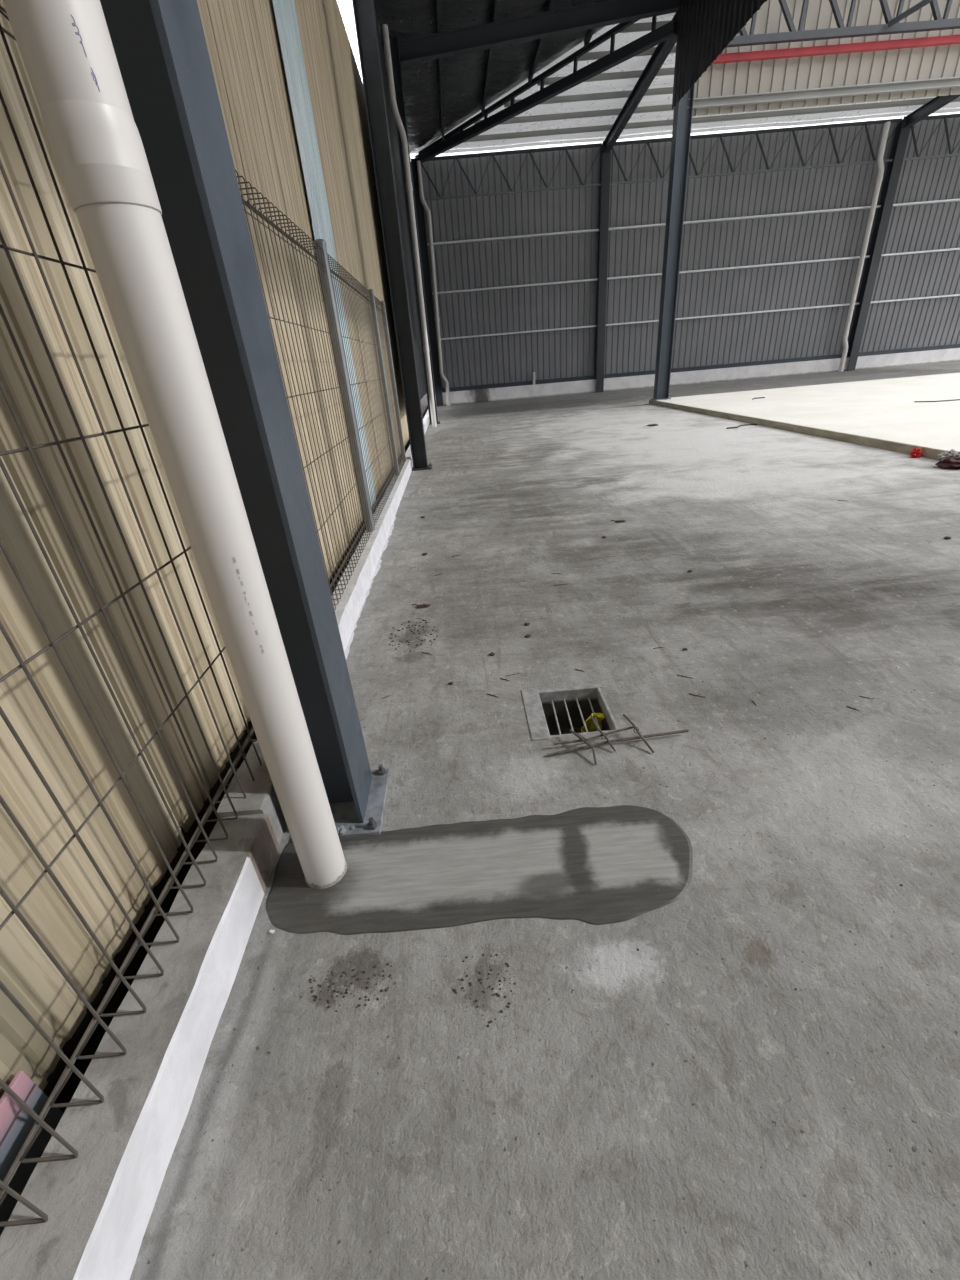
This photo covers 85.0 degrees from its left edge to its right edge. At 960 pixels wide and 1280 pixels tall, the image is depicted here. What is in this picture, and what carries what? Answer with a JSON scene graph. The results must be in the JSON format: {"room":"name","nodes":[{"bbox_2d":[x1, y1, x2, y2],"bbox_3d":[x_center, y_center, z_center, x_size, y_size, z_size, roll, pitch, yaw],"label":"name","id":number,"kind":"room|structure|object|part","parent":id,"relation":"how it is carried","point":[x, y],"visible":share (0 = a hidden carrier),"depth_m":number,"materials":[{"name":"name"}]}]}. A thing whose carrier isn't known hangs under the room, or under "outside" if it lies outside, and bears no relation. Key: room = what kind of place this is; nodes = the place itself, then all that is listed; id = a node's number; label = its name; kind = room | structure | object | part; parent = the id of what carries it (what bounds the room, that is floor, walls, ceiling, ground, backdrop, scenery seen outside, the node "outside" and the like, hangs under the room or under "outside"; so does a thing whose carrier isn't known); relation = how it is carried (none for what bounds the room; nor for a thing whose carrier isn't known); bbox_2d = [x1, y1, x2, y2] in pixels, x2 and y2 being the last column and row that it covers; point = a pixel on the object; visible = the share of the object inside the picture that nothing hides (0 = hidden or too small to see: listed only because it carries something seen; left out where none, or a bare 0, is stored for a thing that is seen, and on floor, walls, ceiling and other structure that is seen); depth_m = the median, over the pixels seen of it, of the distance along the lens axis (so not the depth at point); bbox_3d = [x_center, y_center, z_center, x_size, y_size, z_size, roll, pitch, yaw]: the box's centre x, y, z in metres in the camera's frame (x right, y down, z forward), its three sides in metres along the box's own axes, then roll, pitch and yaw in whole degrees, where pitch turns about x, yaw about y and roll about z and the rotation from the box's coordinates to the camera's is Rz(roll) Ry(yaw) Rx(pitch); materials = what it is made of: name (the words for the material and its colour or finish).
{"room":"industrial warehouse","nodes":[
{"label":"industrial warehouse","id":0,"kind":"room"},
{"bbox_2d":[0,0,408,1098],"bbox_3d":[-1.279,-3.189,3.414,0.032,5.070,15.864,-5,28,0],"label":"wall","id":1,"kind":"structure","parent":0,"point":[242,37],"depth_m":1.37,"materials":[{"name":"beige metal"}]},
{"bbox_2d":[195,814,279,892],"bbox_3d":[-0.669,0.741,1.553,0.149,0.446,0.155,-5,28,0],"label":"trim","id":2,"kind":"structure","parent":1,"relation":"attached to","point":[253,837],"depth_m":1.46,"materials":[{"name":"grey concrete"}]},
{"bbox_2d":[217,742,285,843],"bbox_3d":[-0.684,0.622,1.758,0.143,0.466,0.320,-5,28,0],"label":"trim","id":3,"kind":"structure","parent":1,"relation":"attached to","point":[261,797],"depth_m":1.59,"materials":[{"name":"grey concrete"}]},
{"bbox_2d":[272,0,376,512],"bbox_3d":[-1.263,-3.434,4.087,0.023,4.970,0.740,-5,28,0],"label":"sheet","id":4,"kind":"object","parent":1,"relation":"attached to","point":[284,10],"visible":0.65,"depth_m":3.90,"materials":[{"name":"grey metal"}]},
{"bbox_2d":[256,459,411,741],"bbox_3d":[-0.850,-0.865,4.610,0.128,0.452,6.120,-5,28,0],"label":"trim","id":5,"kind":"structure","parent":1,"relation":"attached to","point":[348,608],"depth_m":3.52,"materials":[{"name":"white paint"}]},
{"bbox_2d":[235,170,372,609],"bbox_3d":[-0.890,-1.097,2.643,0.097,1.792,2.340,-5,28,0],"label":"mesh fence","id":6,"kind":"object","parent":5,"relation":"on","point":[252,208],"visible":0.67,"depth_m":2.78,"materials":[{"name":"metal"}]},
{"bbox_2d":[314,239,374,531],"bbox_3d":[-0.933,-1.683,3.701,0.074,1.855,0.074,-5,28,0],"label":"fence post","id":7,"kind":"object","parent":5,"relation":"on","point":[320,242],"visible":0.84,"depth_m":3.60,"materials":[{"name":"grey metal"}]},
{"bbox_2d":[315,253,398,527],"bbox_3d":[-1.007,-2.201,4.748,0.097,1.792,2.260,-5,28,0],"label":"mesh fence","id":8,"kind":"object","parent":5,"relation":"on","point":[363,289],"visible":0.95,"depth_m":4.52,"materials":[{"name":"metal"}]},
{"bbox_2d":[369,289,399,475],"bbox_3d":[-1.044,-2.760,5.764,0.055,1.845,0.055,-5,28,0],"label":"fence post","id":9,"kind":"object","parent":5,"relation":"on","point":[370,290],"visible":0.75,"depth_m":5.69,"materials":[{"name":"grey metal"}]},
{"bbox_2d":[381,301,405,460],"bbox_3d":[-1.093,-3.229,6.669,0.055,1.835,0.055,-5,28,0],"label":"fence post","id":10,"kind":"object","parent":5,"relation":"on","point":[383,302],"visible":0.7,"depth_m":6.62,"materials":[{"name":"grey metal"}]},
{"bbox_2d":[366,296,405,472],"bbox_3d":[-1.089,-2.976,6.225,0.097,1.792,0.960,-5,28,0],"label":"mesh fence","id":11,"kind":"object","parent":10,"relation":"attached to","point":[379,302],"visible":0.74,"depth_m":6.18,"materials":[{"name":"metal"}]},
{"bbox_2d":[405,410,429,467],"bbox_3d":[-1.322,-5.304,13.075,0.117,0.452,13.020,-5,28,0],"label":"trim","id":12,"kind":"structure","parent":1,"relation":"attached to","point":[426,420],"depth_m":11.28,"materials":[{"name":"white paint"}]},
{"bbox_2d":[43,393,427,1112],"bbox_3d":[-16.273,-6.484,18.310,29.044,0.810,80.000,-5,28,0],"label":"gap","id":13,"kind":"structure","parent":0,"point":[66,1094],"depth_m":1.38,"materials":[{"name":"soil"}]},
{"bbox_2d":[0,1071,63,1235],"bbox_3d":[-0.821,1.206,0.748,0.010,0.500,0.785,-5,28,0],"label":"sheet offcut","id":14,"kind":"object","parent":13,"relation":"on","point":[16,1124],"visible":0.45,"depth_m":0.96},
{"bbox_2d":[374,8,425,399],"bbox_3d":[-1.706,-9.117,12.195,0.033,6.250,10.800,-5,28,0],"label":"wall","id":15,"kind":"structure","parent":0,"point":[392,126],"depth_m":11.65,"materials":[{"name":"black metal"}]},
{"bbox_2d":[130,361,959,1279],"bbox_3d":[12.260,-3.656,7.663,26.800,0.060,25.750,-5,28,0],"label":"floor","id":16,"kind":"structure","parent":0,"point":[719,1119],"depth_m":1.28,"materials":[{"name":"concrete"}]},
{"bbox_2d":[0,857,263,1279],"bbox_3d":[-0.565,1.699,-0.279,0.151,0.452,3.985,-5,28,0],"label":"concrete curb","id":17,"kind":"structure","parent":16,"relation":"on","point":[98,1204],"depth_m":0.94,"materials":[{"name":"white paint"}]},
{"bbox_2d":[0,5,261,1226],"bbox_3d":[-0.772,0.026,0.502,0.097,1.792,2.380,-5,28,0],"label":"mesh fence","id":18,"kind":"object","parent":17,"relation":"on","point":[39,1124],"visible":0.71,"depth_m":0.98,"materials":[{"name":"metal"}]},
{"bbox_2d":[100,0,389,837],"bbox_3d":[-0.696,-2.444,0.143,0.260,6.780,0.285,-5,28,0],"label":"steel column","id":19,"kind":"structure","parent":16,"relation":"on","point":[160,46],"depth_m":1.10,"materials":[{"name":"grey metal"}]},
{"bbox_3d":[-0.441,0.535,1.720,0.260,0.018,0.285,-5,28,0],"label":"plate","id":20,"kind":"part","parent":19,"relation":"part of","materials":[{"name":"metal"}]},
{"bbox_2d":[309,963,391,1011],"bbox_3d":[-0.302,0.803,1.209,0.197,0.004,0.098,-5,28,0],"label":"crumbs","id":21,"kind":"object","parent":16,"relation":"on","point":[368,978],"visible":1,"depth_m":1.21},
{"bbox_2d":[344,517,395,658],"bbox_3d":[-0.718,-0.365,3.483,0.041,0.002,3.570,-5,28,0],"label":"trim","id":22,"kind":"structure","parent":16,"relation":"on","point":[346,652],"depth_m":3.42,"materials":[{"name":"white paint"}]},
{"bbox_2d":[352,0,431,470],"bbox_3d":[-1.059,-5.402,5.791,0.253,6.780,0.280,-5,28,0],"label":"steel column","id":23,"kind":"structure","parent":16,"relation":"on","point":[364,11],"depth_m":6.04,"materials":[{"name":"black metal"}]},
{"bbox_3d":[-0.803,-2.422,7.368,0.253,0.018,0.280,-5,28,0],"label":"plate","id":24,"kind":"part","parent":23,"relation":"part of","materials":[{"name":"grey metal"}]},
{"bbox_2d":[382,24,436,426],"bbox_3d":[-1.367,-7.936,10.799,0.245,6.620,0.125,-5,28,0],"label":"downpipe","id":25,"kind":"object","parent":16,"relation":"on","point":[409,188],"visible":1,"depth_m":10.43,"materials":[{"name":"white plastic"}]},
{"bbox_2d":[389,618,437,651],"bbox_3d":[-0.352,-0.034,2.796,0.261,0.008,0.392,-5,28,0],"label":"crumbs","id":26,"kind":"object","parent":16,"relation":"on","point":[417,618],"visible":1,"depth_m":2.77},
{"bbox_2d":[389,34,439,423],"bbox_3d":[-1.373,-8.381,11.469,0.253,6.780,0.280,-5,28,0],"label":"steel column","id":27,"kind":"structure","parent":16,"relation":"on","point":[395,57],"depth_m":10.87,"materials":[{"name":"black metal"}]},
{"bbox_2d":[398,0,680,65],"bbox_3d":[1.108,-11.609,9.913,5.372,0.707,0.160,-5,28,0],"label":"rafter","id":28,"kind":"object","parent":27,"relation":"on","point":[605,12],"visible":0.97,"depth_m":9.91,"materials":[{"name":"grey metal"}]},
{"bbox_2d":[436,0,443,140],"bbox_3d":[-0.458,-8.597,4.274,0.060,0.150,23.582,-5,28,0],"label":"purlin","id":29,"kind":"object","parent":28,"relation":"on","point":[437,1],"visible":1,"depth_m":11.39,"materials":[{"name":"grey metal"}]},
{"bbox_2d":[481,0,498,114],"bbox_3d":[0.612,-8.474,3.687,0.060,0.150,22.326,-5,28,0],"label":"purlin","id":30,"kind":"object","parent":28,"relation":"on","point":[496,2],"visible":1,"depth_m":11.35,"materials":[{"name":"grey metal"}]},
{"bbox_2d":[528,0,554,84],"bbox_3d":[1.683,-8.351,3.100,0.060,0.150,21.069,-5,28,0],"label":"purlin","id":31,"kind":"object","parent":28,"relation":"on","point":[550,4],"visible":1,"depth_m":11.22,"materials":[{"name":"grey metal"}]},
{"bbox_2d":[584,0,602,47],"bbox_3d":[2.753,-8.227,2.514,0.060,0.150,19.812,-5,28,0],"label":"purlin","id":32,"kind":"object","parent":28,"relation":"on","point":[590,32],"visible":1,"depth_m":10.97,"materials":[{"name":"grey metal"}]},
{"bbox_2d":[412,604,430,608],"bbox_3d":[-0.350,-0.203,3.106,0.116,0.019,0.065,-5,28,0],"label":"clump","id":33,"kind":"object","parent":16,"relation":"on","point":[420,605],"visible":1,"depth_m":3.09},
{"bbox_2d":[410,157,442,405],"bbox_3d":[-1.676,-11.278,17.055,0.240,6.720,0.220,-5,28,0],"label":"steel column","id":34,"kind":"structure","parent":16,"relation":"on","point":[419,207],"depth_m":16.92,"materials":[{"name":"black metal"}]},
{"bbox_2d":[421,143,601,199],"bbox_3d":[0.929,-14.027,15.712,5.455,0.965,0.080,-5,28,0],"label":"truss","id":35,"kind":"object","parent":34,"relation":"attached to","point":[566,148],"visible":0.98,"depth_m":15.60,"materials":[{"name":"grey metal"}]},
{"bbox_2d":[427,229,598,245],"bbox_3d":[1.044,-12.724,16.560,5.430,0.048,0.160,-5,28,0],"label":"rail","id":36,"kind":"object","parent":34,"relation":"attached to","point":[589,230],"depth_m":16.50,"materials":[{"name":"grey metal"}]},
{"bbox_2d":[432,278,597,294],"bbox_3d":[1.143,-11.579,17.167,5.430,0.048,0.160,-5,28,0],"label":"rail","id":37,"kind":"object","parent":34,"relation":"attached to","point":[596,279],"depth_m":17.10,"materials":[{"name":"grey metal"}]},
{"bbox_2d":[441,325,596,339],"bbox_3d":[1.242,-10.424,17.778,5.430,0.048,0.160,-5,28,0],"label":"rail","id":38,"kind":"object","parent":34,"relation":"attached to","point":[591,325],"depth_m":17.71,"materials":[{"name":"grey metal"}]},
{"bbox_2d":[415,16,677,162],"bbox_3d":[0.934,-13.183,12.735,0.160,0.605,8.277,-27,35,-35],"label":"truss","id":39,"kind":"object","parent":34,"relation":"attached to","point":[457,136],"visible":0.95,"depth_m":11.91,"materials":[{"name":"grey metal"}]},
{"bbox_2d":[416,160,450,405],"bbox_3d":[-1.453,-11.160,16.926,0.344,6.600,0.141,-5,28,0],"label":"downpipe","id":40,"kind":"object","parent":16,"relation":"on","point":[418,163],"visible":1,"depth_m":16.67,"materials":[{"name":"white plastic"}]},
{"bbox_2d":[265,805,692,934],"bbox_3d":[0.005,0.640,1.464,1.199,0.005,0.384,-5,28,0],"label":"cement patch","id":41,"kind":"object","parent":16,"relation":"on","point":[621,863],"visible":0.96,"depth_m":1.44,"materials":[{"name":"grey concrete"}]},
{"bbox_2d":[2,0,346,888],"bbox_3d":[-0.651,-1.805,0.193,0.121,5.600,0.121,-5,28,0],"label":"downpipe","id":42,"kind":"object","parent":41,"relation":"on","point":[66,48],"visible":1,"depth_m":0.86,"materials":[{"name":"white plastic"}]},
{"bbox_2d":[453,954,515,1026],"bbox_3d":[0.010,0.788,1.186,0.143,0.005,0.158,-5,28,0],"label":"crumbs","id":43,"kind":"object","parent":16,"relation":"on","point":[462,979],"visible":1,"depth_m":1.19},
{"bbox_2d":[521,684,618,740],"bbox_3d":[0.367,0.377,2.140,0.352,0.224,0.350,-5,28,0],"label":"drain","id":44,"kind":"object","parent":16,"relation":"in","point":[545,721],"visible":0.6,"depth_m":2.22,"materials":[{"name":"concrete"}]},
{"bbox_2d":[581,713,604,732],"bbox_3d":[0.463,0.354,2.163,0.088,0.167,0.086,-6,28,-2],"label":"scrap","id":45,"kind":"object","parent":44,"relation":"in","point":[590,725],"visible":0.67,"depth_m":2.16,"materials":[{"name":"yellow plastic"}]},
{"bbox_2d":[595,141,610,392],"bbox_3d":[3.981,-11.787,17.101,0.260,6.720,0.260,-5,28,0],"label":"steel column","id":46,"kind":"structure","parent":16,"relation":"on","point":[605,158],"depth_m":16.84,"materials":[{"name":"black metal"}]},
{"bbox_2d":[604,12,678,152],"bbox_3d":[3.875,-13.354,12.741,0.180,0.664,6.067,-5,28,0],"label":"rafter","id":47,"kind":"object","parent":46,"relation":"attached to","point":[663,49],"visible":0.78,"depth_m":12.58,"materials":[{"name":"grey metal"}]},
{"bbox_2d":[578,45,675,60],"bbox_3d":[13.146,-13.983,11.764,22.116,0.120,0.050,-5,28,0],"label":"batten","id":48,"kind":"object","parent":47,"relation":"on","point":[589,55],"visible":0.02,"depth_m":11.70,"materials":[{"name":"grey metal"}]},
{"bbox_2d":[463,97,959,142],"bbox_3d":[11.546,-15.262,14.939,25.023,0.120,0.050,-5,28,0],"label":"batten","id":49,"kind":"object","parent":47,"relation":"on","point":[916,101],"visible":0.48,"depth_m":14.91,"materials":[{"name":"grey metal"}]},
{"bbox_2d":[606,303,858,325],"bbox_3d":[8.542,-11.082,17.837,8.710,0.048,0.160,-5,28,0],"label":"rail","id":50,"kind":"object","parent":46,"relation":"attached to","point":[848,303],"depth_m":17.77,"materials":[{"name":"grey metal"}]},
{"bbox_2d":[607,255,869,279],"bbox_3d":[8.443,-12.236,17.225,8.710,0.048,0.160,-5,28,0],"label":"rail","id":51,"kind":"object","parent":46,"relation":"attached to","point":[856,257],"depth_m":17.17,"materials":[{"name":"grey metal"}]},
{"bbox_2d":[608,205,880,230],"bbox_3d":[8.345,-13.382,16.619,8.710,0.048,0.160,-5,28,0],"label":"rail","id":52,"kind":"object","parent":46,"relation":"attached to","point":[877,206],"depth_m":16.57,"materials":[{"name":"grey metal"}]},
{"bbox_2d":[610,118,901,184],"bbox_3d":[8.229,-14.685,15.771,8.735,0.965,0.080,-5,28,0],"label":"truss","id":53,"kind":"object","parent":46,"relation":"attached to","point":[865,123],"visible":0.88,"depth_m":15.68,"materials":[{"name":"grey metal"}]},
{"bbox_3d":[6.877,-14.575,15.788,0.560,0.929,0.018,-5,28,0],"label":"web rod","id":54,"kind":"part","parent":53,"relation":"part of","materials":[{"name":"grey metal"}]},
{"bbox_3d":[7.962,-14.673,15.796,0.560,0.929,0.018,-5,28,0],"label":"web rod","id":55,"kind":"part","parent":53,"relation":"part of","materials":[{"name":"grey metal"}]},
{"bbox_3d":[9.046,-14.770,15.805,0.560,0.929,0.018,-5,28,0],"label":"web rod","id":56,"kind":"part","parent":53,"relation":"part of","materials":[{"name":"grey metal"}]},
{"bbox_3d":[10.130,-14.868,15.814,0.560,0.929,0.018,-5,28,0],"label":"web rod","id":57,"kind":"part","parent":53,"relation":"part of","materials":[{"name":"grey metal"}]},
{"bbox_3d":[11.215,-14.966,15.823,0.560,0.929,0.018,-5,28,0],"label":"web rod","id":58,"kind":"part","parent":53,"relation":"part of","materials":[{"name":"grey metal"}]},
{"bbox_2d":[547,714,688,764],"bbox_3d":[0.493,0.347,1.881,0.521,0.058,0.216,-5,28,0],"label":"scrap","id":59,"kind":"object","parent":16,"relation":"on","point":[640,736],"visible":1,"depth_m":1.88,"materials":[{"name":"metal"}]},
{"bbox_2d":[340,545,934,998],"bbox_3d":[0.960,0.005,2.512,3.108,0.004,3.111,-5,28,0],"label":"crumbs","id":60,"kind":"object","parent":16,"relation":"on","point":[608,545],"visible":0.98,"depth_m":2.04,"materials":[{"name":"grey concrete"}]},
{"bbox_2d":[726,424,756,428],"bbox_3d":[4.254,-3.491,8.551,0.568,0.031,0.153,-15,30,-19],"label":"wire offcut","id":61,"kind":"object","parent":16,"relation":"on","point":[743,424],"visible":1,"depth_m":8.57,"materials":[{"name":"grey metal"}]},
{"bbox_2d":[838,121,890,371],"bbox_3d":[12.425,-12.411,17.038,0.374,6.600,0.164,-5,28,0],"label":"downpipe","id":62,"kind":"object","parent":16,"relation":"on","point":[880,163],"visible":1,"depth_m":16.79,"materials":[{"name":"white plastic"}]},
{"bbox_2d":[846,116,910,370],"bbox_3d":[12.925,-12.593,17.173,0.280,6.720,0.260,-5,28,0],"label":"steel column","id":63,"kind":"structure","parent":16,"relation":"on","point":[901,135],"depth_m":16.93,"materials":[{"name":"black metal"}]},
{"bbox_2d":[870,294,959,302],"bbox_3d":[18.745,-12.001,17.919,11.220,0.048,0.160,-5,28,0],"label":"rail","id":64,"kind":"object","parent":63,"relation":"attached to","point":[953,294],"depth_m":17.82,"materials":[{"name":"grey metal"}]},
{"bbox_2d":[881,248,959,256],"bbox_3d":[18.646,-13.156,17.308,11.220,0.048,0.160,-5,28,0],"label":"rail","id":65,"kind":"object","parent":63,"relation":"attached to","point":[950,249],"depth_m":17.21,"materials":[{"name":"grey metal"}]},
{"bbox_2d":[893,198,959,206],"bbox_3d":[18.548,-14.302,16.701,11.220,0.048,0.160,-5,28,0],"label":"rail","id":66,"kind":"object","parent":63,"relation":"attached to","point":[947,200],"depth_m":16.60,"materials":[{"name":"grey metal"}]},
{"bbox_2d":[903,113,959,159],"bbox_3d":[18.433,-15.604,15.853,11.245,0.965,0.080,-5,28,0],"label":"truss","id":67,"kind":"object","parent":63,"relation":"attached to","point":[941,117],"visible":0.91,"depth_m":15.82,"materials":[{"name":"grey metal"}]},
{"bbox_3d":[13.611,-15.182,15.842,0.526,0.929,0.018,-5,28,0],"label":"web rod","id":68,"kind":"part","parent":67,"relation":"part of","materials":[{"name":"grey metal"}]},
{"bbox_2d":[904,95,959,127],"bbox_3d":[12.819,-14.159,12.813,0.180,0.664,6.067,-5,28,0],"label":"rafter","id":69,"kind":"object","parent":63,"relation":"attached to","point":[938,102],"visible":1,"depth_m":14.84,"materials":[{"name":"grey metal"}]},
{"bbox_2d":[910,447,922,457],"bbox_3d":[4.662,-1.998,5.609,0.109,0.126,0.108,-5,28,0],"label":"plastic wrapper","id":70,"kind":"object","parent":16,"relation":"on","point":[916,453],"visible":1,"depth_m":5.59,"materials":[{"name":"red plastic"}]},
{"bbox_2d":[935,449,959,468],"bbox_3d":[4.630,-1.753,5.073,0.333,0.156,0.299,13,33,30],"label":"sack","id":71,"kind":"object","parent":16,"relation":"on","point":[947,459],"visible":1,"depth_m":5.07,"materials":[{"name":"white plastic"}]},
{"bbox_2d":[374,0,959,153],"bbox_3d":[11.699,-10.138,4.781,26.800,0.544,24.721,-5,28,0],"label":"ceiling","id":72,"kind":"structure","parent":0,"point":[463,74],"depth_m":12.49,"materials":[{"name":"metal"}]},
{"bbox_2d":[474,104,673,124],"bbox_3d":[11.946,-14.942,14.146,24.296,0.120,0.050,-5,28,0],"label":"batten","id":73,"kind":"object","parent":72,"relation":"attached to","point":[657,108],"visible":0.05,"depth_m":14.08,"materials":[{"name":"grey metal"}]},
{"bbox_2d":[504,87,672,106],"bbox_3d":[12.346,-14.623,13.352,23.570,0.120,0.050,-5,28,0],"label":"batten","id":74,"kind":"object","parent":72,"relation":"attached to","point":[668,90],"visible":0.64,"depth_m":13.29,"materials":[{"name":"grey metal"}]},
{"bbox_2d":[538,67,674,85],"bbox_3d":[12.746,-14.303,12.558,22.843,0.120,0.050,-5,28,0],"label":"batten","id":75,"kind":"object","parent":72,"relation":"attached to","point":[664,71],"visible":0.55,"depth_m":12.49,"materials":[{"name":"grey metal"}]},
{"bbox_2d":[619,20,670,32],"bbox_3d":[13.546,-13.663,10.971,21.389,0.120,0.050,-5,28,0],"label":"batten","id":76,"kind":"object","parent":72,"relation":"attached to","point":[636,27],"visible":0.09,"depth_m":10.90,"materials":[{"name":"grey metal"}]},
{"bbox_2d":[411,117,959,387],"bbox_3d":[11.284,-12.745,17.281,26.940,6.295,0.032,-5,28,0],"label":"wall","id":77,"kind":"structure","parent":0,"point":[565,353],"depth_m":17.10,"materials":[{"name":"grey metal"}]},
{"bbox_2d":[427,348,959,405],"bbox_3d":[11.545,-9.761,18.797,26.950,0.420,0.320,-5,28,0],"label":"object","id":78,"kind":"structure","parent":77,"relation":"attached to","point":[942,355],"depth_m":18.62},
{"bbox_2d":[442,375,594,391],"bbox_3d":[1.358,-9.066,18.542,5.430,0.135,0.100,-5,28,0],"label":"rail","id":79,"kind":"object","parent":78,"relation":"on","point":[556,380],"visible":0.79,"depth_m":18.57,"materials":[{"name":"grey metal"}]},
{"bbox_2d":[532,372,534,384],"bbox_3d":[1.894,-9.204,18.437,0.108,0.395,0.108,-5,28,0],"label":"pipe stub","id":80,"kind":"object","parent":78,"relation":"on","point":[533,373],"visible":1,"depth_m":18.40,"materials":[{"name":"white plastic"}]},
{"bbox_2d":[604,354,841,377],"bbox_3d":[8.658,-9.723,18.601,8.710,0.135,0.100,-5,28,0],"label":"rail","id":81,"kind":"object","parent":78,"relation":"on","point":[614,375],"visible":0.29,"depth_m":18.63,"materials":[{"name":"grey metal"}]},
{"bbox_2d":[858,344,959,356],"bbox_3d":[18.862,-10.643,18.683,11.220,0.135,0.100,-5,28,0],"label":"rail","id":82,"kind":"object","parent":78,"relation":"on","point":[950,346],"visible":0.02,"depth_m":18.68,"materials":[{"name":"grey metal"}]},
{"bbox_2d":[672,0,766,109],"bbox_3d":[4.158,-8.495,0.947,0.023,5.040,19.150,-5,28,0],"label":"wall","id":83,"kind":"structure","parent":0,"point":[705,28],"depth_m":9.17,"materials":[{"name":"black metal"}]},
{"bbox_2d":[649,372,959,459],"bbox_3d":[15.272,-2.524,4.863,21.050,0.100,19.450,-5,28,0],"label":"concrete slab","id":84,"kind":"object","parent":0,"point":[880,413],"depth_m":8.87,"materials":[{"name":"beige concrete"}]},
{"bbox_2d":[651,83,694,400],"bbox_3d":[4.180,-9.734,11.067,0.400,8.500,0.340,-5,28,0],"label":"steel column","id":85,"kind":"structure","parent":84,"relation":"on","point":[682,118],"depth_m":11.54,"materials":[{"name":"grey metal"}]},
{"bbox_2d":[687,76,959,108],"bbox_3d":[14.273,-11.697,10.629,20.300,0.140,0.080,-5,28,0],"label":"beam","id":86,"kind":"structure","parent":85,"relation":"attached to","point":[947,82],"depth_m":10.58,"materials":[{"name":"grey metal"}]},
{"bbox_2d":[712,34,959,63],"bbox_3d":[14.228,-12.227,10.326,20.300,0.105,0.100,-5,28,0],"label":"beam","id":87,"kind":"structure","parent":85,"relation":"attached to","point":[949,39],"depth_m":10.23,"materials":[{"name":"metal"}]},
{"bbox_2d":[725,0,959,47],"bbox_3d":[14.211,-12.493,9.394,20.300,1.155,1.081,-5,28,0],"label":"roof truss","id":88,"kind":"object","parent":85,"relation":"attached to","point":[892,26],"visible":0.82,"depth_m":9.96,"materials":[{"name":"grey metal"}]},
{"bbox_3d":[5.154,-11.908,9.754,0.120,1.053,0.060,-5,28,0],"label":"web post","id":89,"kind":"part","parent":88,"relation":"part of","materials":[{"name":"grey metal"}]},
{"bbox_3d":[6.080,-11.992,9.761,0.120,1.053,0.060,-5,28,0],"label":"web post","id":90,"kind":"part","parent":88,"relation":"part of","materials":[{"name":"grey metal"}]},
{"bbox_3d":[7.006,-12.075,9.769,0.120,1.053,0.060,-5,28,0],"label":"web post","id":91,"kind":"part","parent":88,"relation":"part of","materials":[{"name":"grey metal"}]},
{"bbox_3d":[7.933,-12.159,9.776,0.120,1.053,0.060,-5,28,0],"label":"web post","id":92,"kind":"part","parent":88,"relation":"part of","materials":[{"name":"grey metal"}]},
{"bbox_3d":[8.859,-12.242,9.784,0.120,1.053,0.060,-5,28,0],"label":"web post","id":93,"kind":"part","parent":88,"relation":"part of","materials":[{"name":"grey metal"}]},
{"bbox_2d":[914,399,959,401],"bbox_3d":[7.658,-3.975,8.707,0.702,0.018,0.131,5,29,18],"label":"wire offcut","id":94,"kind":"object","parent":84,"relation":"on","point":[954,399],"visible":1,"depth_m":8.68,"materials":[{"name":"grey metal"}]},
{"bbox_2d":[673,0,959,116],"bbox_3d":[14.215,-13.877,9.592,21.000,5.140,0.031,-5,28,0],"label":"wall","id":95,"kind":"structure","parent":0,"point":[747,77],"depth_m":10.46,"materials":[{"name":"beige metal"}]}
]}

